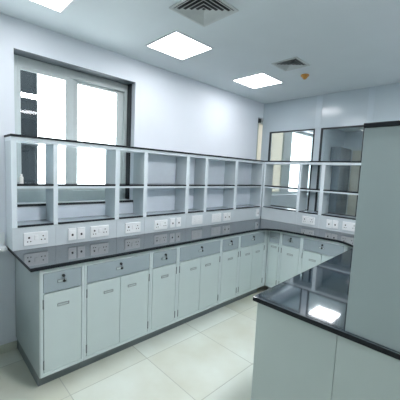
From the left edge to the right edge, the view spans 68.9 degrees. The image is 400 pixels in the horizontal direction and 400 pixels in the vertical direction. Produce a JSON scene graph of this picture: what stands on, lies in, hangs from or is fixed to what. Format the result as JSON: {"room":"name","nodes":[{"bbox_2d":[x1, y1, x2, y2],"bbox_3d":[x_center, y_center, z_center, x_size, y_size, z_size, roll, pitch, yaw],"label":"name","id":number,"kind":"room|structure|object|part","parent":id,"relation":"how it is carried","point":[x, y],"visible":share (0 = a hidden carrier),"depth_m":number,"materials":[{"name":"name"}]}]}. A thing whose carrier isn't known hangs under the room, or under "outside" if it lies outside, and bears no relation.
{"room":"laboratory","nodes":[
{"label":"laboratory","id":0,"kind":"room"},
{"bbox_2d":[0,273,267,399],"bbox_3d":[1.407,1.450,1.749,10.000,0.100,5.368,-3,8,-44],"label":"floor","id":1,"kind":"structure","parent":0,"point":[210,356],"depth_m":2.19,"materials":[{"name":"tile"}]},
{"bbox_2d":[0,232,6,251],"bbox_3d":[-1.993,0.788,1.413,1.888,0.968,0.600,-3,8,-44],"label":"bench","id":2,"kind":"object","parent":1,"relation":"on","point":[3,248],"visible":1,"depth_m":2.22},
{"bbox_2d":[15,257,83,385],"bbox_3d":[-1.144,0.819,2.197,0.288,0.835,0.660,-3,8,-44],"label":"base cabinet","id":3,"kind":"object","parent":1,"relation":"on","point":[49,303],"visible":0.94,"depth_m":1.99,"materials":[{"name":"grey metal"}]},
{"bbox_3d":[-1.251,0.773,2.103,0.007,0.735,0.638,-3,8,-44],"label":"panel","id":4,"kind":"part","parent":3,"relation":"part of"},
{"bbox_3d":[-0.930,0.800,1.980,0.281,0.735,0.016,-3,8,-44],"label":"frame","id":5,"kind":"part","parent":3,"relation":"part of","materials":[{"name":"metal"}]},
{"bbox_3d":[-0.933,0.873,1.987,0.242,0.538,0.016,-3,8,-44],"label":"door","id":6,"kind":"part","parent":3,"relation":"part of","materials":[{"name":"metal"}]},
{"bbox_3d":[-0.918,0.532,1.954,0.242,0.127,0.016,-3,8,-44],"label":"drawer","id":7,"kind":"part","parent":3,"relation":"part of","materials":[{"name":"metal"}]},
{"bbox_2d":[80,250,151,367],"bbox_3d":[-0.838,0.805,2.493,0.560,0.835,0.660,-3,8,-44],"label":"base cabinet","id":8,"kind":"object","parent":1,"relation":"on","point":[116,289],"visible":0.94,"depth_m":2.25,"materials":[{"name":"grey metal"}]},
{"bbox_3d":[-0.724,0.863,2.189,0.259,0.538,0.016,-3,8,-44],"label":"door","id":9,"kind":"part","parent":8,"relation":"part of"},
{"bbox_3d":[-0.614,0.518,2.248,0.521,0.127,0.016,-3,8,-44],"label":"drawer","id":10,"kind":"part","parent":8,"relation":"part of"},
{"bbox_3d":[-0.535,0.855,2.371,0.259,0.538,0.016,-3,8,-44],"label":"door","id":11,"kind":"part","parent":8,"relation":"part of","materials":[{"name":"metal"}]},
{"bbox_2d":[144,245,178,340],"bbox_3d":[-0.531,0.791,2.790,0.291,0.835,0.660,-3,8,-44],"label":"base cabinet","id":12,"kind":"object","parent":1,"relation":"on","point":[164,261],"visible":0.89,"depth_m":2.56,"materials":[{"name":"grey metal"}]},
{"bbox_3d":[-0.322,0.845,2.577,0.252,0.538,0.016,-3,8,-44],"label":"door","id":13,"kind":"part","parent":12,"relation":"part of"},
{"bbox_3d":[-0.307,0.504,2.545,0.252,0.127,0.016,-3,8,-44],"label":"drawer","id":14,"kind":"part","parent":12,"relation":"part of","materials":[{"name":"metal"}]},
{"bbox_2d":[170,238,221,328],"bbox_3d":[-0.215,0.777,3.095,0.583,0.835,0.660,-3,8,-44],"label":"base cabinet","id":15,"kind":"object","parent":1,"relation":"on","point":[198,275],"visible":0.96,"depth_m":2.85,"materials":[{"name":"grey metal"}]},
{"bbox_2d":[6,216,353,271],"bbox_3d":[0.413,0.413,2.670,3.317,0.024,2.067,-3,8,-44],"label":"countertop","id":16,"kind":"structure","parent":15,"relation":"on","point":[43,258],"depth_m":2.59,"materials":[{"name":"black stone"}]},
{"bbox_2d":[4,133,263,250],"bbox_3d":[-0.286,-0.106,3.221,3.121,0.840,0.206,-3,8,-44],"label":"rack","id":17,"kind":"object","parent":16,"relation":"on","point":[206,185],"visible":0.95,"depth_m":2.87,"materials":[{"name":"metal"}]},
{"bbox_3d":[-1.325,-0.108,2.079,0.034,0.624,0.003,-3,8,-44],"label":"edge trim","id":18,"kind":"part","parent":17,"relation":"part of","materials":[{"name":"metal"}]},
{"bbox_2d":[19,174,23,182],"bbox_3d":[-1.322,-0.157,2.158,0.028,0.068,0.028,-3,8,-44],"label":"bottle","id":19,"kind":"object","parent":17,"relation":"on","point":[21,180],"visible":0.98,"depth_m":2.15,"materials":[{"name":"plastic"}]},
{"bbox_3d":[-1.316,0.273,2.278,0.295,0.170,0.198,-3,8,-44],"label":"raceway panel","id":20,"kind":"part","parent":17,"relation":"part of","materials":[{"name":"metal"}]},
{"bbox_3d":[-1.367,0.114,2.336,0.245,0.099,0.011,-3,8,-44],"label":"panel","id":21,"kind":"part","parent":17,"relation":"part of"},
{"bbox_2d":[17,219,52,225],"bbox_3d":[-1.306,0.181,2.276,0.245,0.015,0.192,-3,8,-44],"label":"shelf","id":22,"kind":"object","parent":17,"relation":"attached to","point":[20,222],"depth_m":2.28,"materials":[{"name":"metal"}]},
{"bbox_2d":[23,231,47,245],"bbox_3d":[-1.239,0.290,2.205,0.166,0.098,0.016,-3,8,-44],"label":"socket plate","id":23,"kind":"object","parent":17,"relation":"attached to","point":[41,237],"visible":1,"depth_m":2.20,"materials":[{"name":"white plastic"}]},
{"bbox_2d":[17,182,53,185],"bbox_3d":[-1.290,-0.122,2.244,0.245,0.016,0.200,-3,8,-44],"label":"shelf","id":24,"kind":"object","parent":17,"relation":"attached to","point":[25,183],"depth_m":2.21,"materials":[{"name":"stone"}]},
{"bbox_3d":[-1.124,-0.117,2.273,0.032,0.624,0.003,-3,8,-44],"label":"edge trim","id":25,"kind":"part","parent":17,"relation":"part of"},
{"bbox_2d":[68,228,75,240],"bbox_3d":[-1.046,0.280,2.390,0.066,0.100,0.016,-3,8,-44],"label":"outlet plate","id":26,"kind":"object","parent":17,"relation":"attached to","point":[71,231],"visible":1,"depth_m":2.38,"materials":[{"name":"white plastic"}]},
{"bbox_2d":[77,227,84,238],"bbox_3d":[-0.994,0.278,2.441,0.066,0.100,0.016,-3,8,-44],"label":"outlet plate","id":27,"kind":"object","parent":17,"relation":"attached to","point":[80,230],"visible":1,"depth_m":2.44,"materials":[{"name":"plastic"}]},
{"bbox_3d":[-1.080,0.101,2.613,0.487,0.099,0.011,-3,8,-44],"label":"panel","id":28,"kind":"part","parent":17,"relation":"part of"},
{"bbox_2d":[58,215,112,221],"bbox_3d":[-1.020,0.168,2.553,0.487,0.015,0.192,-3,8,-44],"label":"shelf","id":29,"kind":"object","parent":17,"relation":"attached to","point":[64,218],"depth_m":2.56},
{"bbox_3d":[-1.021,0.260,2.563,0.524,0.170,0.198,-3,8,-44],"label":"raceway panel","id":30,"kind":"part","parent":17,"relation":"part of","materials":[{"name":"metal"}]},
{"bbox_2d":[58,183,115,185],"bbox_3d":[-1.003,-0.135,2.521,0.487,0.016,0.200,-3,8,-44],"label":"shelf","id":31,"kind":"object","parent":17,"relation":"attached to","point":[59,184],"depth_m":2.47,"materials":[{"name":"stone"}]},
{"bbox_2d":[90,225,108,237],"bbox_3d":[-0.878,0.273,2.554,0.166,0.098,0.016,-3,8,-44],"label":"socket plate","id":32,"kind":"object","parent":17,"relation":"attached to","point":[103,230],"visible":1,"depth_m":2.54,"materials":[{"name":"white plastic"}]},
{"bbox_3d":[-0.747,-0.134,2.638,0.042,0.624,0.003,-3,8,-44],"label":"edge trim","id":33,"kind":"part","parent":17,"relation":"part of","materials":[{"name":"metal"}]},
{"bbox_3d":[-0.782,0.087,2.901,0.257,0.099,0.011,-3,8,-44],"label":"panel","id":34,"kind":"part","parent":17,"relation":"part of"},
{"bbox_3d":[-0.725,0.246,2.849,0.298,0.170,0.198,-3,8,-44],"label":"raceway panel","id":35,"kind":"part","parent":17,"relation":"part of","materials":[{"name":"metal"}]},
{"bbox_2d":[119,213,141,216],"bbox_3d":[-0.721,0.154,2.841,0.257,0.015,0.192,-3,8,-44],"label":"shelf","id":36,"kind":"object","parent":17,"relation":"attached to","point":[120,214],"depth_m":2.86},
{"bbox_2d":[120,183,143,185],"bbox_3d":[-0.704,-0.148,2.809,0.257,0.016,0.200,-3,8,-44],"label":"shelf","id":37,"kind":"object","parent":17,"relation":"attached to","point":[121,184],"depth_m":2.78,"materials":[{"name":"stone"}]},
{"bbox_2d":[125,222,140,233],"bbox_3d":[-0.640,0.263,2.784,0.166,0.098,0.016,-3,8,-44],"label":"socket plate","id":38,"kind":"object","parent":17,"relation":"attached to","point":[132,227],"visible":1,"depth_m":2.78,"materials":[{"name":"white plastic"}]},
{"bbox_3d":[-0.269,-0.494,3.188,3.117,0.029,0.198,-3,8,-44],"label":"rail","id":39,"kind":"part","parent":17,"relation":"part of","materials":[{"name":"metal"}]},
{"bbox_3d":[-0.532,-0.144,2.845,0.040,0.624,0.003,-3,8,-44],"label":"edge trim","id":40,"kind":"part","parent":17,"relation":"part of","materials":[{"name":"metal"}]},
{"bbox_2d":[154,219,167,229],"bbox_3d":[-0.403,0.256,3.013,0.166,0.098,0.016,-3,8,-44],"label":"socket plate","id":41,"kind":"object","parent":17,"relation":"attached to","point":[158,224],"visible":1,"depth_m":3.00,"materials":[{"name":"white plastic"}]},
{"bbox_3d":[-0.475,-0.011,3.186,0.504,0.269,0.011,-3,8,-44],"label":"panel","id":42,"kind":"part","parent":17,"relation":"part of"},
{"bbox_3d":[-0.460,-0.331,3.155,0.504,0.303,0.011,-3,8,-44],"label":"panel","id":43,"kind":"part","parent":17,"relation":"part of","materials":[{"name":"metal"}]},
{"bbox_2d":[146,210,181,214],"bbox_3d":[-0.418,0.140,3.134,0.504,0.015,0.192,-3,8,-44],"label":"shelf","id":44,"kind":"object","parent":17,"relation":"attached to","point":[149,212],"depth_m":3.15,"materials":[{"name":"metal"}]},
{"bbox_3d":[-0.421,0.232,3.143,0.546,0.170,0.198,-3,8,-44],"label":"raceway panel","id":45,"kind":"part","parent":17,"relation":"part of","materials":[{"name":"metal"}]},
{"bbox_2d":[147,183,185,185],"bbox_3d":[-0.401,-0.162,3.102,0.504,0.016,0.200,-3,8,-44],"label":"shelf","id":46,"kind":"object","parent":17,"relation":"attached to","point":[148,184],"depth_m":3.09,"materials":[{"name":"stone"}]},
{"bbox_2d":[170,218,174,227],"bbox_3d":[-0.294,0.244,3.117,0.066,0.100,0.016,-3,8,-44],"label":"outlet plate","id":47,"kind":"object","parent":17,"relation":"attached to","point":[172,220],"visible":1,"depth_m":3.11,"materials":[{"name":"plastic"}]},
{"bbox_2d":[176,217,180,226],"bbox_3d":[-0.233,0.241,3.175,0.066,0.100,0.016,-3,8,-44],"label":"outlet plate","id":48,"kind":"object","parent":17,"relation":"attached to","point":[178,220],"visible":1,"depth_m":3.17,"materials":[{"name":"plastic"}]},
{"bbox_3d":[-0.138,-0.162,3.225,0.045,0.624,0.003,-3,8,-44],"label":"edge trim","id":49,"kind":"part","parent":17,"relation":"part of","materials":[{"name":"metal"}]},
{"bbox_3d":[-0.172,-0.025,3.478,0.247,0.269,0.011,-3,8,-44],"label":"panel","id":50,"kind":"part","parent":17,"relation":"part of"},
{"bbox_3d":[-0.157,-0.345,3.448,0.247,0.303,0.011,-3,8,-44],"label":"panel","id":51,"kind":"part","parent":17,"relation":"part of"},
{"bbox_3d":[-0.119,0.218,3.434,0.290,0.170,0.198,-3,8,-44],"label":"raceway panel","id":52,"kind":"part","parent":17,"relation":"part of","materials":[{"name":"metal"}]},
{"bbox_2d":[192,215,202,224],"bbox_3d":[-0.030,0.229,3.371,0.166,0.104,0.017,-3,8,-44],"label":"socket plate","id":53,"kind":"object","parent":17,"relation":"attached to","point":[197,219],"visible":1,"depth_m":3.36,"materials":[{"name":"white plastic"}]},
{"bbox_3d":[0.071,-0.172,3.428,0.042,0.624,0.003,-3,8,-44],"label":"edge trim","id":54,"kind":"part","parent":17,"relation":"part of","materials":[{"name":"metal"}]},
{"bbox_3d":[0.129,-0.039,3.769,0.504,0.269,0.011,-3,8,-44],"label":"panel","id":55,"kind":"part","parent":17,"relation":"part of","materials":[{"name":"metal"}]},
{"bbox_2d":[211,213,220,222],"bbox_3d":[0.205,0.221,3.598,0.166,0.104,0.017,-3,8,-44],"label":"socket plate","id":56,"kind":"object","parent":17,"relation":"attached to","point":[215,217],"visible":1,"depth_m":3.59,"materials":[{"name":"white plastic"}]},
{"bbox_3d":[0.144,-0.359,3.738,0.504,0.303,0.011,-3,8,-44],"label":"panel","id":57,"kind":"part","parent":17,"relation":"part of","materials":[{"name":"metal"}]},
{"bbox_2d":[206,206,228,209],"bbox_3d":[0.186,0.112,3.717,0.504,0.015,0.192,-3,8,-44],"label":"shelf","id":58,"kind":"object","parent":17,"relation":"attached to","point":[207,207],"depth_m":3.75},
{"bbox_3d":[0.184,0.204,3.726,0.550,0.170,0.198,-3,8,-44],"label":"raceway panel","id":59,"kind":"part","parent":17,"relation":"part of","materials":[{"name":"metal"}]},
{"bbox_2d":[207,184,234,185],"bbox_3d":[0.203,-0.190,3.685,0.504,0.016,0.200,-3,8,-44],"label":"shelf","id":60,"kind":"object","parent":17,"relation":"attached to","point":[207,184],"depth_m":3.65,"materials":[{"name":"stone"}]},
{"bbox_2d":[223,213,226,220],"bbox_3d":[0.320,0.213,3.710,0.066,0.100,0.016,-3,8,-44],"label":"outlet plate","id":61,"kind":"object","parent":17,"relation":"attached to","point":[224,214],"visible":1,"depth_m":3.70,"materials":[{"name":"plastic"}]},
{"bbox_3d":[0.468,-0.190,3.810,0.050,0.624,0.003,-3,8,-44],"label":"edge trim","id":62,"kind":"part","parent":17,"relation":"part of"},
{"bbox_3d":[0.544,-0.058,4.170,0.549,0.269,0.011,-3,8,-44],"label":"panel","id":63,"kind":"part","parent":17,"relation":"part of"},
{"bbox_3d":[0.559,-0.378,4.139,0.549,0.303,0.011,-3,8,-44],"label":"panel","id":64,"kind":"part","parent":17,"relation":"part of","materials":[{"name":"metal"}]},
{"bbox_2d":[236,205,255,207],"bbox_3d":[0.601,0.093,4.118,0.549,0.015,0.192,-3,8,-44],"label":"shelf","id":65,"kind":"object","parent":17,"relation":"attached to","point":[237,206],"depth_m":4.11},
{"bbox_3d":[0.600,0.185,4.128,0.606,0.170,0.198,-3,8,-44],"label":"raceway panel","id":66,"kind":"part","parent":17,"relation":"part of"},
{"bbox_2d":[237,184,260,185],"bbox_3d":[0.618,-0.209,4.086,0.549,0.016,0.200,-3,8,-44],"label":"shelf","id":67,"kind":"object","parent":17,"relation":"attached to","point":[237,184],"depth_m":4.08,"materials":[{"name":"stone"}]},
{"bbox_3d":[0.893,-0.209,4.221,0.032,0.624,0.003,-3,8,-44],"label":"edge trim","id":68,"kind":"part","parent":17,"relation":"part of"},
{"bbox_2d":[261,161,360,233],"bbox_3d":[1.624,-0.057,3.635,0.206,0.840,1.856,-3,8,-44],"label":"rack","id":69,"kind":"object","parent":16,"relation":"on","point":[281,214],"visible":0.75,"depth_m":3.82,"materials":[{"name":"metal"}]},
{"bbox_3d":[0.925,-0.208,4.217,0.003,0.624,0.026,-3,8,-44],"label":"edge trim","id":70,"kind":"part","parent":69,"relation":"part of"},
{"bbox_3d":[1.159,0.211,4.134,0.198,0.170,0.552,-3,8,-44],"label":"raceway panel","id":71,"kind":"part","parent":69,"relation":"part of","materials":[{"name":"metal"}]},
{"bbox_2d":[266,206,295,209],"bbox_3d":[1.167,0.119,4.123,0.191,0.015,0.508,-3,8,-44],"label":"shelf","id":72,"kind":"object","parent":69,"relation":"attached to","point":[267,207],"depth_m":4.12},
{"bbox_2d":[265,185,297,188],"bbox_3d":[1.178,-0.184,4.091,0.200,0.016,0.508,-3,8,-44],"label":"shelf","id":73,"kind":"object","parent":69,"relation":"attached to","point":[266,186],"depth_m":4.06,"materials":[{"name":"stone"}]},
{"bbox_3d":[1.300,-0.154,3.831,0.003,0.624,0.037,-3,8,-44],"label":"edge trim","id":74,"kind":"part","parent":69,"relation":"part of","materials":[{"name":"metal"}]},
{"bbox_3d":[1.456,0.253,3.829,0.198,0.170,0.299,-3,8,-44],"label":"raceway panel","id":75,"kind":"part","parent":69,"relation":"part of","materials":[{"name":"metal"}]},
{"bbox_2d":[302,216,314,224],"bbox_3d":[1.389,0.261,3.744,0.016,0.098,0.166,-3,8,-44],"label":"socket plate","id":76,"kind":"object","parent":69,"relation":"attached to","point":[305,219],"visible":1,"depth_m":3.74,"materials":[{"name":"white plastic"}]},
{"bbox_2d":[300,188,319,190],"bbox_3d":[1.470,-0.141,3.791,0.200,0.016,0.259,-3,8,-44],"label":"shelf","id":77,"kind":"object","parent":69,"relation":"attached to","point":[301,189],"depth_m":3.75,"materials":[{"name":"stone"}]},
{"bbox_3d":[1.644,-0.445,3.601,0.198,0.029,1.856,-3,8,-44],"label":"rail","id":78,"kind":"part","parent":69,"relation":"part of","materials":[{"name":"metal"}]},
{"bbox_3d":[1.508,-0.124,3.617,0.003,0.624,0.044,-3,8,-44],"label":"edge trim","id":79,"kind":"part","parent":69,"relation":"part of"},
{"bbox_2d":[326,219,331,227],"bbox_3d":[1.573,0.289,3.555,0.016,0.100,0.066,-3,8,-44],"label":"outlet plate","id":80,"kind":"object","parent":69,"relation":"attached to","point":[328,222],"visible":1,"depth_m":3.55,"materials":[{"name":"plastic"}]},
{"bbox_2d":[332,220,338,228],"bbox_3d":[1.624,0.293,3.502,0.016,0.100,0.066,-3,8,-44],"label":"outlet plate","id":81,"kind":"object","parent":69,"relation":"attached to","point":[335,222],"visible":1,"depth_m":3.50,"materials":[{"name":"plastic"}]},
{"bbox_3d":[1.739,0.294,3.538,0.198,0.170,0.515,-3,8,-44],"label":"raceway panel","id":82,"kind":"part","parent":69,"relation":"part of","materials":[{"name":"metal"}]},
{"bbox_2d":[323,189,357,193],"bbox_3d":[1.756,-0.100,3.498,0.200,0.016,0.473,-3,8,-44],"label":"shelf","id":83,"kind":"object","parent":69,"relation":"attached to","point":[324,190],"depth_m":3.48,"materials":[{"name":"stone"}]},
{"bbox_2d":[325,213,355,218],"bbox_3d":[1.745,0.202,3.529,0.191,0.015,0.473,-3,8,-44],"label":"shelf","id":84,"kind":"object","parent":69,"relation":"attached to","point":[327,215],"depth_m":3.52,"materials":[{"name":"metal"}]},
{"bbox_2d":[342,221,354,231],"bbox_3d":[1.738,0.309,3.385,0.016,0.098,0.166,-3,8,-44],"label":"socket plate","id":85,"kind":"object","parent":69,"relation":"attached to","point":[349,226],"visible":0.84,"depth_m":3.39,"materials":[{"name":"white plastic"}]},
{"bbox_3d":[-0.105,0.835,2.787,0.270,0.538,0.016,-3,8,-44],"label":"door","id":86,"kind":"part","parent":15,"relation":"part of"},
{"bbox_3d":[0.009,0.490,2.849,0.544,0.127,0.016,-3,8,-44],"label":"drawer","id":87,"kind":"part","parent":15,"relation":"part of","materials":[{"name":"metal"}]},
{"bbox_3d":[0.092,0.826,2.977,0.270,0.538,0.016,-3,8,-44],"label":"door","id":88,"kind":"part","parent":15,"relation":"part of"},
{"bbox_2d":[213,234,239,310],"bbox_3d":[0.106,0.762,3.404,0.305,0.835,0.660,-3,8,-44],"label":"base cabinet","id":89,"kind":"object","parent":1,"relation":"on","point":[230,245],"visible":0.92,"depth_m":3.18,"materials":[{"name":"grey metal"}]},
{"bbox_3d":[0.314,0.816,3.191,0.266,0.538,0.016,-3,8,-44],"label":"door","id":90,"kind":"part","parent":89,"relation":"part of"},
{"bbox_3d":[0.330,0.475,3.159,0.266,0.127,0.016,-3,8,-44],"label":"drawer","id":91,"kind":"part","parent":89,"relation":"part of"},
{"bbox_2d":[231,230,267,302],"bbox_3d":[0.419,0.748,3.707,0.563,0.835,0.660,-3,8,-44],"label":"base cabinet","id":92,"kind":"object","parent":1,"relation":"on","point":[253,245],"visible":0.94,"depth_m":3.47,"materials":[{"name":"grey metal"}]},
{"bbox_3d":[0.523,0.806,3.393,0.233,0.538,0.016,-3,8,-44],"label":"door","id":93,"kind":"part","parent":92,"relation":"part of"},
{"bbox_3d":[0.623,0.462,3.442,0.469,0.127,0.016,-3,8,-44],"label":"drawer","id":94,"kind":"part","parent":92,"relation":"part of","materials":[{"name":"metal"}]},
{"bbox_3d":[0.693,0.798,3.557,0.233,0.538,0.016,-3,8,-44],"label":"door","id":95,"kind":"part","parent":92,"relation":"part of","materials":[{"name":"metal"}]},
{"bbox_2d":[265,231,280,288],"bbox_3d":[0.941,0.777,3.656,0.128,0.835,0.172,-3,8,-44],"label":"base cabinet","id":96,"kind":"object","parent":1,"relation":"on","point":[274,237],"visible":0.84,"depth_m":3.61,"materials":[{"name":"metal"}]},
{"bbox_3d":[0.905,0.802,3.625,0.016,0.538,0.133,-3,8,-44],"label":"door","id":97,"kind":"part","parent":96,"relation":"part of","materials":[{"name":"metal"}]},
{"bbox_3d":[0.920,0.461,3.593,0.016,0.127,0.133,-3,8,-44],"label":"drawer","id":98,"kind":"part","parent":96,"relation":"part of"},
{"bbox_2d":[278,232,301,283],"bbox_3d":[1.284,0.790,3.682,0.682,0.835,0.263,-3,8,-44],"label":"base cabinet","id":99,"kind":"object","parent":1,"relation":"on","point":[290,247],"visible":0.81,"depth_m":3.45,"materials":[{"name":"grey metal"}]},
{"bbox_3d":[1.058,0.824,3.467,0.016,0.538,0.224,-3,8,-44],"label":"door","id":100,"kind":"part","parent":99,"relation":"part of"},
{"bbox_3d":[1.074,0.483,3.435,0.016,0.127,0.224,-3,8,-44],"label":"drawer","id":101,"kind":"part","parent":99,"relation":"part of","materials":[{"name":"metal"}]},
{"bbox_2d":[251,302,337,399],"bbox_3d":[0.626,0.955,1.632,0.571,0.835,0.420,-3,8,-44],"label":"base cabinet","id":102,"kind":"object","parent":1,"relation":"on","point":[294,358],"visible":0.56,"depth_m":1.41,"materials":[{"name":"grey metal"}]},
{"bbox_2d":[299,236,345,273],"bbox_3d":[1.541,0.827,3.417,0.682,0.835,0.473,-3,8,-44],"label":"base cabinet","id":103,"kind":"object","parent":1,"relation":"on","point":[314,251],"visible":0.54,"depth_m":3.21,"materials":[{"name":"grey metal"}]},
{"bbox_3d":[1.240,0.850,3.280,0.016,0.538,0.215,-3,8,-44],"label":"door","id":104,"kind":"part","parent":103,"relation":"part of","materials":[{"name":"metal"}]},
{"bbox_3d":[1.331,0.520,3.170,0.016,0.127,0.434,-3,8,-44],"label":"drawer","id":105,"kind":"part","parent":103,"relation":"part of","materials":[{"name":"metal"}]},
{"bbox_3d":[1.392,0.872,3.124,0.016,0.538,0.215,-3,8,-44],"label":"door","id":106,"kind":"part","parent":103,"relation":"part of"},
{"bbox_2d":[328,147,351,213],"bbox_3d":[3.031,-0.052,6.434,0.600,2.150,0.230,-3,8,-44],"label":"tall cabinet","id":107,"kind":"object","parent":1,"relation":"on","point":[339,174],"visible":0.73,"depth_m":6.22,"materials":[{"name":"metal"}]},
{"bbox_3d":[2.989,-0.048,6.264,0.291,2.090,0.016,-3,8,-44],"label":"door","id":108,"kind":"part","parent":107,"relation":"part of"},
{"bbox_3d":[3.203,-0.058,6.470,0.291,2.090,0.016,-3,8,-44],"label":"door","id":109,"kind":"part","parent":107,"relation":"part of","materials":[{"name":"glass"}]},
{"bbox_2d":[332,335,399,399],"bbox_3d":[0.929,0.999,1.317,0.571,0.835,0.452,-3,8,-44],"label":"base cabinet","id":110,"kind":"object","parent":1,"relation":"on","point":[361,372],"visible":0.6,"depth_m":1.17,"materials":[{"name":"grey metal"}]},
{"bbox_2d":[0,13,344,345],"bbox_3d":[-0.325,-0.132,3.467,10.000,2.561,0.200,-3,8,-44],"label":"wall","id":111,"kind":"structure","parent":0,"point":[170,111],"depth_m":3.01,"materials":[{"name":"paint"}]},
{"bbox_2d":[0,340,16,353],"bbox_3d":[-2.659,1.227,1.239,3.260,0.066,0.012,-3,8,-44],"label":"baseboard","id":112,"kind":"structure","parent":111,"relation":"attached to","point":[10,346],"depth_m":2.33,"materials":[{"name":"tile"}]},
{"bbox_2d":[14,48,135,206],"bbox_3d":[-1.095,-0.562,2.638,1.036,1.186,0.199,-3,8,-44],"label":"window","id":113,"kind":"structure","parent":111,"relation":"in","point":[74,75],"depth_m":2.65,"materials":[{"name":"white metal"}]},
{"bbox_3d":[-1.317,-0.577,2.506,0.434,1.008,0.022,-3,8,-44],"label":"sash","id":114,"kind":"part","parent":113,"relation":"part of","materials":[{"name":"glass"}]},
{"bbox_3d":[-1.104,0.018,2.675,1.035,0.012,0.134,-3,8,-44],"label":"sill","id":115,"kind":"part","parent":113,"relation":"part of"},
{"bbox_3d":[-1.001,-0.595,2.844,0.534,1.008,0.022,-3,8,-44],"label":"sash","id":116,"kind":"part","parent":113,"relation":"part of","materials":[{"name":"glass"}]},
{"bbox_2d":[256,118,312,194],"bbox_3d":[1.541,-0.689,5.210,2.160,1.180,0.150,-3,8,-44],"label":"window","id":117,"kind":"structure","parent":111,"relation":"in","point":[281,147],"depth_m":5.15,"materials":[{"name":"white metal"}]},
{"bbox_2d":[257,124,282,191],"bbox_3d":[1.159,-0.677,4.900,0.782,1.080,0.004,-3,8,-44],"label":"blind","id":118,"kind":"object","parent":117,"relation":"attached to","point":[277,138],"depth_m":5.05,"materials":[{"name":"fabric"}]},
{"bbox_2d":[0,0,399,131],"bbox_3d":[1.529,-1.196,1.497,10.000,0.100,5.368,-3,8,-44],"label":"ceiling","id":119,"kind":"structure","parent":0,"point":[347,45],"depth_m":2.29,"materials":[{"name":"paint"}]},
{"bbox_2d":[29,0,74,12],"bbox_3d":[-0.975,-1.283,1.752,0.416,0.006,0.416,-3,8,-44],"label":"recessed light","id":120,"kind":"object","parent":119,"relation":"in","point":[60,6],"visible":1,"depth_m":1.93,"materials":[{"name":"white"}]},
{"bbox_2d":[145,30,213,59],"bbox_3d":[-0.177,-1.319,2.516,0.416,0.006,0.416,-3,8,-44],"label":"recessed light","id":121,"kind":"object","parent":119,"relation":"in","point":[176,44],"visible":1,"depth_m":2.50,"materials":[{"name":"white"}]},
{"bbox_2d":[169,0,238,26],"bbox_3d":[0.025,-1.249,1.915,0.325,0.012,0.325,-3,8,-44],"label":"ceiling vent","id":122,"kind":"object","parent":119,"relation":"in","point":[204,13],"visible":1,"depth_m":1.92,"materials":[{"name":"grey plastic"}]},
{"bbox_2d":[232,72,282,88],"bbox_3d":[0.661,-1.358,3.339,0.416,0.006,0.416,-3,8,-44],"label":"recessed light","id":123,"kind":"object","parent":119,"relation":"in","point":[258,80],"visible":1,"depth_m":3.32,"materials":[{"name":"white"}]},
{"bbox_2d":[271,57,309,71],"bbox_3d":[0.867,-1.294,2.790,0.262,0.012,0.262,-3,8,-44],"label":"ceiling vent","id":124,"kind":"object","parent":119,"relation":"in","point":[293,63],"visible":1,"depth_m":2.78,"materials":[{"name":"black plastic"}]},
{"bbox_2d":[301,74,308,79],"bbox_3d":[1.104,-1.293,3.072,0.084,0.044,0.084,-3,8,-44],"label":"smoke detector","id":125,"kind":"object","parent":119,"relation":"attached to","point":[304,76],"visible":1,"depth_m":3.05,"materials":[{"name":"orange plastic"}]},
{"bbox_2d":[260,82,399,272],"bbox_3d":[2.691,0.077,2.735,0.070,2.561,5.068,-3,8,-44],"label":"wall","id":126,"kind":"structure","parent":0,"point":[344,108],"depth_m":3.75,"materials":[{"name":"paint"}]},
{"bbox_2d":[268,129,314,209],"bbox_3d":[1.258,-0.428,4.152,0.034,1.104,0.693,-3,8,-44],"label":"window","id":127,"kind":"structure","parent":126,"relation":"in","point":[303,129],"depth_m":3.96,"materials":[{"name":"black metal"}]},
{"bbox_2d":[315,95,322,127],"bbox_3d":[1.550,-1.156,3.804,0.006,0.413,0.078,-3,8,-44],"label":"trim","id":128,"kind":"structure","parent":126,"relation":"attached to","point":[319,97],"depth_m":3.80,"materials":[{"name":"paint"}]},
{"bbox_2d":[314,125,364,216],"bbox_3d":[1.737,-0.359,3.659,0.034,1.104,0.527,-3,8,-44],"label":"window","id":129,"kind":"structure","parent":126,"relation":"in","point":[322,129],"depth_m":3.73,"materials":[{"name":"black metal"}]},
{"bbox_2d":[366,86,375,122],"bbox_3d":[1.975,-1.095,3.367,0.006,0.413,0.068,-3,8,-44],"label":"trim","id":130,"kind":"structure","parent":126,"relation":"attached to","point":[372,91],"depth_m":3.37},
{"bbox_2d":[344,131,362,148],"bbox_3d":[5.061,-0.031,5.024,0.100,2.561,5.068,-3,8,-44],"label":"wall","id":131,"kind":"structure","parent":0,"point":[352,139],"depth_m":6.56,"materials":[{"name":"paint"}]},
{"bbox_2d":[346,147,361,215],"bbox_3d":[3.675,-0.038,6.333,0.074,2.200,1.000,-3,8,-44],"label":"interior door","id":132,"kind":"structure","parent":131,"relation":"in","point":[356,151],"depth_m":6.55,"materials":[{"name":"metal"}]},
{"label":"outside","id":133,"kind":"structure","parent":0,"visible":0},
{"bbox_2d":[20,70,37,181],"bbox_3d":[-3.520,0.639,2.070,4.215,9.000,0.380,-3,8,-44],"label":"neighbouring building","id":134,"kind":"structure","parent":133,"point":[28,80],"depth_m":3.23,"materials":[{"name":"grey concrete"}]},
{"bbox_3d":[1.436,0.918,2.415,0.556,0.835,0.419,-3,8,-44],"label":"base cabinet","id":135,"kind":"object","parent":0,"visible":0},
{"bbox_2d":[253,248,399,359],"bbox_3d":[1.452,0.567,1.562,1.736,0.024,1.714,-3,8,-44],"label":"countertop","id":136,"kind":"structure","parent":135,"relation":"on","point":[317,296],"depth_m":1.53,"materials":[{"name":"black stone"}]},
{"bbox_2d":[345,120,399,351],"bbox_3d":[1.570,0.147,1.397,1.666,0.852,1.013,-3,8,-44],"label":"rack","id":137,"kind":"object","parent":136,"relation":"on","point":[373,306],"visible":1,"depth_m":1.12,"materials":[{"name":"painted metal"},{"name":"glass"}]}
]}

